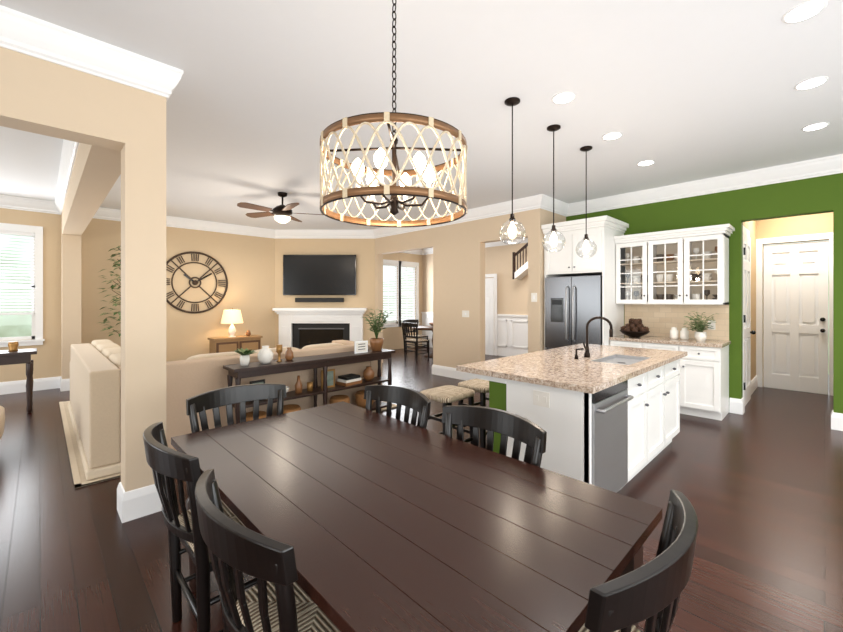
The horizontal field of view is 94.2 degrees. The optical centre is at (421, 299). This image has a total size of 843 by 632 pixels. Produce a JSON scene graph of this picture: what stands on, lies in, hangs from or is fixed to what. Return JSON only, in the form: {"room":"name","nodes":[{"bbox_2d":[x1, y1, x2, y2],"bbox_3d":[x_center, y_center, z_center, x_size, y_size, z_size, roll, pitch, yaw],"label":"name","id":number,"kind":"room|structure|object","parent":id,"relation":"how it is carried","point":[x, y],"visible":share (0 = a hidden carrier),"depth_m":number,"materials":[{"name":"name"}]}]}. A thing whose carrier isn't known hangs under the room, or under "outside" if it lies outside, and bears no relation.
{"room":"dining room","nodes":[
{"label":"dining room","id":0,"kind":"room"},
{"bbox_2d":[61,143,120,378],"bbox_3d":[-3.991,-0.075,4.628,0.230,3.050,5.400,0,0,-44],"label":"beam","id":1,"kind":"structure","parent":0,"point":[96,169],"depth_m":5.11,"materials":[{"name":"beige paint"}]},
{"bbox_2d":[0,139,78,214],"bbox_3d":[-5.597,-1.505,3.066,4.250,0.190,5.400,0,0,-44],"label":"trim","id":2,"kind":"structure","parent":1,"relation":"attached to","point":[69,148],"depth_m":5.93,"materials":[{"name":"white paint"}]},
{"bbox_2d":[0,208,421,381],"bbox_3d":[-4.485,-0.075,8.018,12.750,3.050,0.150,0,0,-44],"label":"wall","id":3,"kind":"structure","parent":0,"point":[248,262],"depth_m":7.65,"materials":[{"name":"beige paint"}]},
{"bbox_2d":[0,223,44,346],"bbox_3d":[-6.511,-0.230,5.971,1.110,1.900,0.160,0,0,-44],"label":"window","id":4,"kind":"structure","parent":3,"relation":"in","point":[35,233],"depth_m":6.22,"materials":[{"name":"white paint"}]},
{"bbox_2d":[0,376,69,394],"bbox_3d":[-6.056,1.355,6.127,7.860,0.190,0.370,0,0,-44],"label":"baseboard","id":5,"kind":"structure","parent":3,"relation":"attached to","point":[10,387],"depth_m":6.24,"materials":[{"name":"white paint"}]},
{"bbox_2d":[166,251,227,312],"bbox_3d":[-4.528,-0.350,7.840,1.240,1.240,0.045,0,0,-44],"label":"wall clock","id":6,"kind":"object","parent":3,"relation":"attached to","point":[194,282],"visible":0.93,"depth_m":7.84,"materials":[{"name":"brown metal"}]},
{"bbox_2d":[383,259,400,327],"bbox_3d":[-0.933,-0.185,11.395,0.870,1.950,0.160,0,0,-44],"label":"window","id":7,"kind":"structure","parent":3,"relation":"in","point":[387,263],"depth_m":11.47,"materials":[{"name":"white paint"}]},
{"bbox_2d":[398,261,419,326],"bbox_3d":[-0.410,-0.185,11.904,0.870,1.950,0.160,0,0,-44],"label":"window","id":8,"kind":"structure","parent":3,"relation":"in","point":[412,265],"depth_m":11.96,"materials":[{"name":"white paint"}]},
{"bbox_2d":[275,239,374,347],"bbox_3d":[-2.219,-0.075,9.062,2.298,3.050,0.120,0,0,0],"label":"wall","id":9,"kind":"structure","parent":0,"point":[364,249],"depth_m":9.00,"materials":[{"name":"beige paint"}]},
{"bbox_2d":[283,255,355,294],"bbox_3d":[-2.318,-0.570,8.954,1.660,0.920,0.092,0,0,0],"label":"television","id":10,"kind":"object","parent":9,"relation":"attached to","point":[302,274],"visible":1,"depth_m":8.91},
{"bbox_2d":[295,298,343,301],"bbox_3d":[-2.318,0.000,8.941,1.100,0.100,0.119,0,0,0],"label":"soundbar","id":11,"kind":"object","parent":9,"relation":"attached to","point":[296,299],"visible":1,"depth_m":8.88,"materials":[{"name":"black plastic"}]},
{"bbox_2d":[0,0,842,229],"bbox_3d":[0.555,-1.650,4.306,15.200,0.100,12.800,0,0,-44],"label":"ceiling","id":12,"kind":"structure","parent":0,"point":[697,89],"depth_m":2.99,"materials":[{"name":"paint"}]},
{"bbox_2d":[237,192,322,222],"bbox_3d":[-2.092,-1.377,5.829,1.279,0.445,1.289,0,0,-44],"label":"ceiling fan","id":13,"kind":"object","parent":12,"relation":"hanging from","point":[282,212],"depth_m":5.78,"materials":[{"name":"brown wood"}]},
{"bbox_2d":[320,0,466,226],"bbox_3d":[-0.106,-0.965,1.522,0.560,1.270,0.560,0,0,-44],"label":"chandelier","id":14,"kind":"object","parent":12,"relation":"hanging from","point":[428,172],"visible":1,"depth_m":1.38,"materials":[{"name":"beige fabric"}]},
{"bbox_2d":[499,97,519,243],"bbox_3d":[0.730,-1.025,3.151,0.210,1.150,0.210,0,0,-44],"label":"pendant light","id":15,"kind":"object","parent":12,"relation":"hanging from","point":[512,101],"visible":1,"depth_m":3.14,"materials":[{"name":"black metal"}]},
{"bbox_2d":[542,124,560,245],"bbox_3d":[1.225,-1.025,3.632,0.210,1.150,0.210,0,0,-44],"label":"pendant light","id":16,"kind":"object","parent":12,"relation":"hanging from","point":[552,128],"visible":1,"depth_m":3.62,"materials":[{"name":"black metal"}]},
{"bbox_2d":[551,92,575,103],"bbox_3d":[1.125,-1.598,3.103,0.184,0.004,0.184,0,0,-44],"label":"recessed light","id":17,"kind":"object","parent":12,"relation":"in","point":[564,97],"visible":1,"depth_m":3.09,"materials":[{"name":"white paint"}]},
{"bbox_2d":[578,146,592,251],"bbox_3d":[1.734,-1.025,4.127,0.210,1.150,0.210,0,0,-44],"label":"pendant light","id":18,"kind":"object","parent":12,"relation":"hanging from","point":[586,246],"visible":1,"depth_m":4.12,"materials":[{"name":"black metal"}]},
{"bbox_2d":[602,132,622,139],"bbox_3d":[1.859,-1.598,3.825,0.184,0.004,0.184,0,0,-44],"label":"recessed light","id":19,"kind":"object","parent":12,"relation":"in","point":[614,135],"visible":1,"depth_m":3.82,"materials":[{"name":"white paint"}]},
{"bbox_2d":[637,160,654,165],"bbox_3d":[2.620,-1.598,4.578,0.184,0.004,0.184,0,0,-44],"label":"recessed light","id":20,"kind":"object","parent":12,"relation":"in","point":[647,162],"visible":1,"depth_m":4.58,"materials":[{"name":"white paint"}]},
{"bbox_2d":[782,0,827,23],"bbox_3d":[2.124,-1.598,2.177,0.184,0.004,0.184,0,0,-44],"label":"recessed light","id":21,"kind":"object","parent":12,"relation":"in","point":[804,11],"visible":1,"depth_m":2.17,"materials":[{"name":"white paint"}]},
{"bbox_2d":[794,76,828,89],"bbox_3d":[2.876,-1.598,2.895,0.184,0.004,0.184,0,0,-44],"label":"recessed light","id":22,"kind":"object","parent":12,"relation":"in","point":[810,83],"visible":1,"depth_m":2.89,"materials":[{"name":"white paint"}]},
{"bbox_2d":[802,122,829,130],"bbox_3d":[3.636,-1.598,3.619,0.184,0.004,0.184,0,0,-44],"label":"recessed light","id":23,"kind":"object","parent":12,"relation":"in","point":[816,126],"visible":1,"depth_m":3.61,"materials":[{"name":"white paint"}]},
{"bbox_2d":[0,347,842,631],"bbox_3d":[0.555,1.500,4.306,15.200,0.100,12.800,0,0,-44],"label":"floor","id":24,"kind":"structure","parent":0,"point":[763,485],"depth_m":2.50,"materials":[{"name":"brown wood"}]},
{"bbox_2d":[0,406,4,439],"bbox_3d":[-4.203,1.200,3.375,0.840,0.500,0.840,0,0,-44],"label":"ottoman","id":25,"kind":"object","parent":24,"relation":"on","point":[2,409],"visible":1,"depth_m":3.60,"materials":[{"name":"fabric"}]},
{"bbox_2d":[0,348,36,412],"bbox_3d":[-5.555,1.055,4.780,1.240,0.790,0.440,0,0,-44],"label":"table","id":26,"kind":"object","parent":24,"relation":"on","point":[22,356],"visible":1,"depth_m":5.01,"materials":[{"name":"brown wood"}]},
{"bbox_2d":[8,341,18,351],"bbox_3d":[-5.269,0.600,5.059,0.100,0.120,0.100,0,0,-44],"label":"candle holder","id":27,"kind":"object","parent":26,"relation":"on","point":[13,346],"visible":1,"depth_m":5.03,"materials":[{"name":"gold metal"}]},
{"bbox_2d":[99,246,120,336],"bbox_3d":[-5.035,0.261,6.701,0.830,2.377,0.802,0,0,-44],"label":"potted tree","id":28,"kind":"object","parent":24,"relation":"on","point":[118,247],"visible":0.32,"depth_m":6.54,"materials":[{"name":"green plant"}]},
{"bbox_2d":[121,85,165,491],"bbox_3d":[-1.931,-0.075,2.725,0.230,3.050,0.200,0,0,-44],"label":"wall column","id":29,"kind":"structure","parent":24,"relation":"on","point":[143,154],"depth_m":2.64,"materials":[{"name":"beige paint"}]},
{"bbox_2d":[0,47,124,150],"bbox_3d":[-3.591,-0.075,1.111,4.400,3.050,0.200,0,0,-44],"label":"beam","id":30,"kind":"structure","parent":29,"relation":"on","point":[38,96],"depth_m":2.36,"materials":[{"name":"beige paint"}]},
{"bbox_2d":[0,5,842,238],"bbox_3d":[-0.994,-1.505,2.729,10.380,0.190,12.300,0,0,-44],"label":"trim","id":31,"kind":"structure","parent":30,"relation":"attached to","point":[20,32],"depth_m":4.57,"materials":[{"name":"white paint"}]},
{"bbox_2d":[117,482,161,522],"bbox_3d":[-1.931,1.355,2.725,0.270,0.190,0.240,0,0,-44],"label":"baseboard","id":32,"kind":"structure","parent":29,"relation":"attached to","point":[144,501],"depth_m":2.62,"materials":[{"name":"white paint"}]},
{"bbox_2d":[143,422,256,631],"bbox_3d":[-0.875,0.995,1.716,0.556,0.911,0.576,0,0,-44],"label":"dining chair","id":33,"kind":"object","parent":24,"relation":"on","point":[167,464],"visible":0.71,"depth_m":1.47,"materials":[{"name":"black paint"}]},
{"bbox_2d":[59,401,396,487],"bbox_3d":[-2.693,1.442,5.416,3.310,0.017,3.480,0,0,-44],"label":"area rug","id":34,"kind":"object","parent":24,"relation":"on","point":[79,478],"visible":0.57,"depth_m":3.62,"materials":[{"name":"fabric"}]},
{"bbox_2d":[68,339,381,479],"bbox_3d":[-2.597,0.983,5.188,2.990,0.900,2.940,0,0,-44],"label":"sectional sofa","id":35,"kind":"object","parent":34,"relation":"on","point":[94,406],"visible":0.54,"depth_m":3.64,"materials":[{"name":"fabric"}]},
{"bbox_2d":[208,335,262,353],"bbox_3d":[-3.784,1.100,7.993,0.940,0.700,0.423,0,0,-44],"label":"storage chest","id":36,"kind":"object","parent":24,"relation":"on","point":[216,344],"visible":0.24,"depth_m":7.82,"materials":[{"name":"brown wood"}]},
{"bbox_2d":[221,308,242,336],"bbox_3d":[-3.842,0.455,7.953,0.420,0.590,0.420,0,0,-44],"label":"table lamp","id":37,"kind":"object","parent":36,"relation":"on","point":[232,316],"visible":0.98,"depth_m":7.82,"materials":[{"name":"white ceramic"}]},
{"bbox_2d":[186,384,285,432],"bbox_3d":[-0.988,0.995,2.271,0.576,0.911,0.556,0,0,-44],"label":"dining chair","id":38,"kind":"object","parent":24,"relation":"on","point":[226,396],"visible":0.2,"depth_m":2.42,"materials":[{"name":"black paint"}]},
{"bbox_2d":[195,469,340,631],"bbox_3d":[-0.373,0.995,1.214,0.556,0.911,0.576,0,0,-44],"label":"dining chair","id":39,"kind":"object","parent":24,"relation":"on","point":[277,603],"visible":0.7,"depth_m":0.97,"materials":[{"name":"black paint"}]},
{"bbox_2d":[223,349,394,423],"bbox_3d":[-1.110,1.038,4.298,1.900,0.825,0.310,0,0,-44],"label":"console table","id":40,"kind":"object","parent":24,"relation":"on","point":[254,369],"visible":0.5,"depth_m":4.18,"materials":[{"name":"brown wood"}]},
{"bbox_2d":[234,348,256,365],"bbox_3d":[-1.680,0.542,3.747,0.214,0.166,0.229,0,0,-44],"label":"plant","id":41,"kind":"object","parent":40,"relation":"on","point":[244,357],"visible":1,"depth_m":3.71,"materials":[{"name":"green plant"}]},
{"bbox_2d":[246,411,266,421],"bbox_3d":[-1.616,1.195,3.813,0.230,0.180,0.230,0,0,-44],"label":"wicker basket","id":42,"kind":"object","parent":40,"relation":"on","point":[262,414],"visible":0.29,"depth_m":3.82,"materials":[{"name":"brown wicker"}]},
{"bbox_2d":[250,379,264,401],"bbox_3d":[-1.620,0.880,3.843,0.071,0.190,0.150,0,0,40],"label":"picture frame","id":43,"kind":"object","parent":40,"relation":"on","point":[262,381],"visible":0.29,"depth_m":3.83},
{"bbox_2d":[257,346,273,363],"bbox_3d":[-1.544,0.540,3.883,0.150,0.170,0.150,0,0,-44],"label":"ceramic jar","id":44,"kind":"object","parent":40,"relation":"on","point":[265,355],"visible":1,"depth_m":3.83,"materials":[{"name":"white ceramic"}]},
{"bbox_2d":[276,344,281,361],"bbox_3d":[-1.444,0.540,3.980,0.060,0.170,0.060,0,0,-44],"label":"candle holder","id":45,"kind":"object","parent":40,"relation":"on","point":[278,347],"visible":1,"depth_m":3.96,"materials":[{"name":"gold metal"}]},
{"bbox_2d":[285,347,293,359],"bbox_3d":[-1.379,0.560,4.085,0.090,0.130,0.090,0,0,-44],"label":"ceramic jar","id":46,"kind":"object","parent":40,"relation":"on","point":[289,355],"visible":1,"depth_m":4.06,"materials":[{"name":"brown ceramic"}]},
{"bbox_2d":[283,404,300,413],"bbox_3d":[-1.365,1.195,4.057,0.230,0.180,0.230,0,0,-44],"label":"wicker basket","id":47,"kind":"object","parent":40,"relation":"on","point":[288,408],"visible":0.41,"depth_m":4.10,"materials":[{"name":"brown wicker"}]},
{"bbox_2d":[295,375,302,392],"bbox_3d":[-1.293,0.885,4.127,0.080,0.180,0.080,0,0,-44],"label":"bottle","id":48,"kind":"object","parent":40,"relation":"on","point":[298,386],"visible":1,"depth_m":4.10,"materials":[{"name":"brown ceramic"}]},
{"bbox_2d":[307,382,312,390],"bbox_3d":[-1.200,0.930,4.217,0.064,0.090,0.064,0,0,-44],"label":"candle jar","id":49,"kind":"object","parent":40,"relation":"on","point":[309,384],"visible":1,"depth_m":4.19,"materials":[{"name":"gold metal"}]},
{"bbox_2d":[321,369,334,388],"bbox_3d":[-1.057,0.875,4.390,0.160,0.200,0.071,0,0,-38],"label":"picture frame","id":50,"kind":"object","parent":40,"relation":"on","point":[330,372],"visible":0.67,"depth_m":4.37,"materials":[{"name":"gold metal"}]},
{"bbox_2d":[329,395,349,403],"bbox_3d":[-0.935,1.195,4.475,0.230,0.180,0.230,0,0,-44],"label":"wicker basket","id":51,"kind":"object","parent":40,"relation":"on","point":[336,398],"visible":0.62,"depth_m":4.44,"materials":[{"name":"brown wicker"}]},
{"bbox_2d":[336,373,361,385],"bbox_3d":[-0.841,0.927,4.566,0.180,0.095,0.240,0,0,40],"label":"books","id":52,"kind":"object","parent":40,"relation":"on","point":[348,379],"visible":1,"depth_m":4.51,"materials":[{"name":"brown paper"}]},
{"bbox_2d":[354,340,367,353],"bbox_3d":[-0.726,0.555,4.648,0.180,0.140,0.063,0,0,-44],"label":"framed sign","id":53,"kind":"object","parent":40,"relation":"on","point":[359,346],"visible":1,"depth_m":4.62,"materials":[{"name":"white paint"}]},
{"bbox_2d":[355,390,373,407],"bbox_3d":[-0.684,1.195,4.719,0.230,0.180,0.230,0,0,-44],"label":"wicker basket","id":54,"kind":"object","parent":40,"relation":"on","point":[360,401],"visible":0.52,"depth_m":4.63,"materials":[{"name":"brown wicker"}]},
{"bbox_2d":[363,366,374,380],"bbox_3d":[-0.641,0.890,4.761,0.150,0.170,0.150,0,0,-44],"label":"ceramic jar","id":55,"kind":"object","parent":40,"relation":"on","point":[368,373],"visible":1,"depth_m":4.71,"materials":[{"name":"brown ceramic"}]},
{"bbox_2d":[363,309,391,350],"bbox_3d":[-0.547,0.365,4.816,0.411,0.520,0.399,0,0,-44],"label":"potted plant","id":56,"kind":"object","parent":40,"relation":"on","point":[376,344],"visible":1,"depth_m":4.80,"materials":[{"name":"green plant"}]},
{"bbox_2d":[272,308,366,348],"bbox_3d":[-2.288,0.815,8.776,2.080,1.270,0.449,0,0,0],"label":"fireplace","id":57,"kind":"object","parent":24,"relation":"on","point":[299,328],"visible":0.61,"depth_m":8.88,"materials":[{"name":"white paint"}]},
{"bbox_2d":[364,385,430,428],"bbox_3d":[-0.286,0.995,2.233,0.556,0.911,0.576,0,0,-44],"label":"dining chair","id":58,"kind":"object","parent":24,"relation":"on","point":[400,395],"visible":0.2,"depth_m":2.41,"materials":[{"name":"black paint"}]},
{"bbox_2d":[401,322,428,360],"bbox_3d":[-0.168,0.995,9.573,0.556,0.911,0.576,0,0,-44],"label":"chair","id":59,"kind":"object","parent":24,"relation":"on","point":[416,341],"visible":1,"depth_m":9.44,"materials":[{"name":"black paint"}]},
{"bbox_2d":[403,319,427,351],"bbox_3d":[-0.179,0.995,10.799,0.576,0.911,0.556,0,0,-44],"label":"chair","id":60,"kind":"object","parent":24,"relation":"on","point":[406,320],"visible":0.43,"depth_m":10.79,"materials":[{"name":"black paint"}]},
{"bbox_2d":[171,401,661,631],"bbox_3d":[-0.230,1.070,1.635,1.009,0.760,1.915,0,0,-44],"label":"dining table","id":61,"kind":"object","parent":24,"relation":"on","point":[391,524],"visible":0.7,"depth_m":1.22,"materials":[{"name":"brown wood"}]},
{"bbox_2d":[412,325,432,356],"bbox_3d":[0.354,1.075,10.178,1.200,0.750,1.200,0,0,-44],"label":"round table","id":62,"kind":"object","parent":24,"relation":"on","point":[428,328],"visible":0.3,"depth_m":9.98,"materials":[{"name":"brown wood"}]},
{"bbox_2d":[421,385,474,443],"bbox_3d":[0.233,1.131,3.518,0.440,0.641,0.360,0,0,-44],"label":"bar stool","id":63,"kind":"object","parent":24,"relation":"on","point":[447,394],"visible":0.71,"depth_m":3.45,"materials":[{"name":"beige fabric"}]},
{"bbox_2d":[457,379,488,448],"bbox_3d":[0.606,1.131,3.881,0.440,0.641,0.360,0,0,-44],"label":"bar stool","id":64,"kind":"object","parent":24,"relation":"on","point":[481,386],"visible":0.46,"depth_m":3.70,"materials":[{"name":"beige fabric"}]},
{"bbox_2d":[442,405,546,466],"bbox_3d":[0.195,0.995,1.738,0.556,0.911,0.576,0,0,-44],"label":"dining chair","id":65,"kind":"object","parent":24,"relation":"on","point":[506,423],"visible":0.16,"depth_m":1.89,"materials":[{"name":"black paint"}]},
{"bbox_2d":[456,343,687,486],"bbox_3d":[1.489,0.988,3.554,2.330,0.925,1.080,0,0,-44],"label":"kitchen island","id":66,"kind":"object","parent":24,"relation":"on","point":[552,389],"visible":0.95,"depth_m":2.94,"materials":[{"name":"white wood"}]},
{"bbox_2d":[574,316,612,358],"bbox_3d":[1.533,0.337,3.552,0.367,0.377,0.153,0,0,-14],"label":"kitchen faucet","id":67,"kind":"object","parent":66,"relation":"on","point":[587,353],"visible":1,"depth_m":3.57,"materials":[{"name":"black metal"}]},
{"bbox_2d":[545,275,601,349],"bbox_3d":[2.431,0.550,5.962,0.821,1.800,0.830,0,0,-44],"label":"refrigerator","id":68,"kind":"object","parent":24,"relation":"on","point":[570,301],"depth_m":5.70,"materials":[{"name":"silver metal"}]},
{"bbox_2d":[541,215,628,349],"bbox_3d":[2.486,0.150,5.967,0.865,2.600,0.970,0,0,-44],"label":"cabinet","id":69,"kind":"object","parent":24,"relation":"on","point":[567,257],"visible":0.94,"depth_m":5.67,"materials":[{"name":"white wood"}]},
{"bbox_2d":[592,380,633,492],"bbox_3d":[1.204,1.012,2.739,0.595,0.875,0.352,0,0,-44],"label":"dishwasher","id":70,"kind":"object","parent":24,"relation":"on","point":[609,405],"visible":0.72,"depth_m":2.63,"materials":[{"name":"silver metal"}]},
{"bbox_2d":[578,489,697,631],"bbox_3d":[0.419,0.995,1.082,0.576,0.911,0.556,0,0,-44],"label":"dining chair","id":71,"kind":"object","parent":24,"relation":"on","point":[651,592],"visible":0.71,"depth_m":0.81,"materials":[{"name":"black paint"}]},
{"bbox_2d":[609,335,730,420],"bbox_3d":[3.308,0.988,5.282,0.632,0.925,1.280,0,0,-44],"label":"base cabinet","id":72,"kind":"object","parent":24,"relation":"on","point":[704,373],"visible":0.41,"depth_m":4.83,"materials":[{"name":"white wood"}]},
{"bbox_2d":[619,318,649,337],"bbox_3d":[2.990,0.392,5.503,0.380,0.265,0.380,0,0,-44],"label":"bowl","id":73,"kind":"object","parent":72,"relation":"on","point":[634,328],"visible":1,"depth_m":5.41,"materials":[{"name":"brown wood"}]},
{"bbox_2d":[670,327,678,338],"bbox_3d":[3.419,0.445,5.306,0.100,0.160,0.100,0,0,-44],"label":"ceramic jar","id":74,"kind":"object","parent":72,"relation":"on","point":[674,333],"visible":0.98,"depth_m":5.28,"materials":[{"name":"white ceramic"}]},
{"bbox_2d":[680,327,688,339],"bbox_3d":[3.503,0.445,5.220,0.100,0.160,0.100,0,0,-44],"label":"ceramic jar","id":75,"kind":"object","parent":72,"relation":"on","point":[684,333],"visible":1,"depth_m":5.19,"materials":[{"name":"white ceramic"}]},
{"bbox_2d":[683,311,716,341],"bbox_3d":[3.529,0.334,4.981,0.366,0.382,0.468,0,0,28],"label":"potted plant","id":76,"kind":"object","parent":72,"relation":"on","point":[699,335],"visible":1,"depth_m":4.95,"materials":[{"name":"green plant"}]},
{"bbox_2d":[566,173,842,413],"bbox_3d":[4.785,-0.075,4.339,0.150,3.050,6.550,0,0,-44],"label":"wall","id":77,"kind":"structure","parent":24,"relation":"on","point":[822,194],"depth_m":4.99,"materials":[{"name":"green paint"}]},
{"bbox_2d":[614,224,734,304],"bbox_3d":[3.398,-0.430,5.345,0.425,0.980,1.325,0,0,-44],"label":"upper cabinet","id":78,"kind":"object","parent":77,"relation":"attached to","point":[687,266],"visible":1,"depth_m":5.29,"materials":[{"name":"white wood"}]},
{"bbox_2d":[625,304,728,340],"bbox_3d":[3.528,0.293,5.510,0.017,0.462,1.260,0,0,-44],"label":"backsplash","id":79,"kind":"structure","parent":77,"relation":"attached to","point":[659,318],"depth_m":5.46,"materials":[{"name":"tile"}]},
{"bbox_2d":[729,397,744,414],"bbox_3d":[4.072,1.355,5.058,0.170,0.190,0.135,0,0,-44],"label":"baseboard","id":80,"kind":"structure","parent":77,"relation":"attached to","point":[737,406],"depth_m":5.00,"materials":[{"name":"white paint"}]},
{"bbox_2d":[831,410,842,430],"bbox_3d":[5.858,1.355,3.221,0.170,0.190,3.450,0,0,-44],"label":"baseboard","id":81,"kind":"structure","parent":77,"relation":"attached to","point":[836,418],"depth_m":4.37,"materials":[{"name":"white paint"}]},
{"bbox_2d":[375,208,544,367],"bbox_3d":[0.403,-0.075,7.597,0.150,3.050,4.230,0,0,-44],"label":"wall","id":82,"kind":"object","parent":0,"point":[459,248],"depth_m":7.10,"materials":[{"name":"beige paint"}]},
{"bbox_2d":[432,364,475,380],"bbox_3d":[0.671,1.355,7.306,0.170,0.190,1.180,0,0,-44],"label":"baseboard","id":83,"kind":"structure","parent":82,"relation":"attached to","point":[439,370],"depth_m":7.34,"materials":[{"name":"white paint"}]},
{"bbox_2d":[462,310,468,316],"bbox_3d":[0.795,0.250,7.078,0.010,0.120,0.160,0,0,-44],"label":"light switch","id":84,"kind":"object","parent":82,"relation":"attached to","point":[464,313],"visible":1,"depth_m":7.08,"materials":[{"name":"white paint"}]},
{"bbox_2d":[531,293,536,301],"bbox_3d":[1.750,-0.040,6.096,0.010,0.140,0.100,0,0,-44],"label":"light switch","id":85,"kind":"object","parent":82,"relation":"attached to","point":[533,295],"visible":1,"depth_m":6.09,"materials":[{"name":"white paint"}]},
{"bbox_2d":[422,243,527,314],"bbox_3d":[2.141,-0.075,10.242,0.150,3.050,5.900,0,0,-44],"label":"wall","id":86,"kind":"structure","parent":0,"point":[512,294],"depth_m":10.15,"materials":[{"name":"beige paint"}]},
{"bbox_2d":[399,238,527,254],"bbox_3d":[0.981,-1.505,9.219,2.940,0.190,5.750,0,0,-44],"label":"trim","id":87,"kind":"structure","parent":86,"relation":"attached to","point":[522,240],"depth_m":10.36,"materials":[{"name":"white paint"}]},
{"bbox_2d":[421,312,527,356],"bbox_3d":[2.017,0.910,10.226,0.050,1.080,5.750,0,0,-44],"label":"trim","id":88,"kind":"structure","parent":86,"relation":"attached to","point":[512,330],"depth_m":10.01,"materials":[{"name":"white paint"}]},
{"bbox_2d":[485,274,496,355],"bbox_3d":[1.580,0.380,10.603,0.050,2.140,1.080,0,0,-44],"label":"door","id":89,"kind":"structure","parent":86,"relation":"in","point":[490,283],"depth_m":10.32,"materials":[{"name":"white paint"}]},
{"bbox_2d":[512,243,527,279],"bbox_3d":[2.801,-1.030,9.231,0.308,1.040,1.330,0,0,-44],"label":"staircase","id":90,"kind":"structure","parent":86,"relation":"attached to","point":[522,271],"depth_m":9.50,"materials":[{"name":"white paint"}]},
{"bbox_2d":[545,210,565,223],"bbox_3d":[2.137,-0.075,6.437,0.720,3.050,0.150,0,0,-44],"label":"wall","id":91,"kind":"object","parent":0,"point":[548,215],"depth_m":6.30,"materials":[{"name":"beige paint"}]},
{"bbox_2d":[743,221,755,379],"bbox_3d":[4.821,-0.075,5.908,2.090,3.050,0.150,0,0,-44],"label":"wall","id":92,"kind":"structure","parent":0,"point":[750,225],"depth_m":6.33,"materials":[{"name":"beige paint"}]},
{"bbox_2d":[743,226,755,405],"bbox_3d":[4.567,0.215,5.481,0.930,2.470,0.110,0,0,-44],"label":"door","id":93,"kind":"structure","parent":92,"relation":"in","point":[747,332],"depth_m":5.51,"materials":[{"name":"white paint"}]},
{"bbox_2d":[751,375,757,394],"bbox_3d":[5.263,1.355,6.220,1.020,0.190,0.020,0,0,-44],"label":"baseboard","id":94,"kind":"structure","parent":92,"relation":"attached to","point":[754,382],"depth_m":6.26,"materials":[{"name":"white paint"}]},
{"bbox_2d":[756,212,832,385],"bbox_3d":[6.321,-0.075,5.972,0.150,3.050,2.150,0,0,-44],"label":"wall","id":95,"kind":"structure","parent":0,"point":[820,223],"depth_m":6.27,"materials":[{"name":"beige paint"}]},
{"bbox_2d":[756,233,832,395],"bbox_3d":[5.952,0.215,6.255,0.115,2.470,0.950,0,0,-44],"label":"door","id":96,"kind":"structure","parent":95,"relation":"in","point":[795,274],"depth_m":6.26,"materials":[{"name":"white paint"}]}
]}

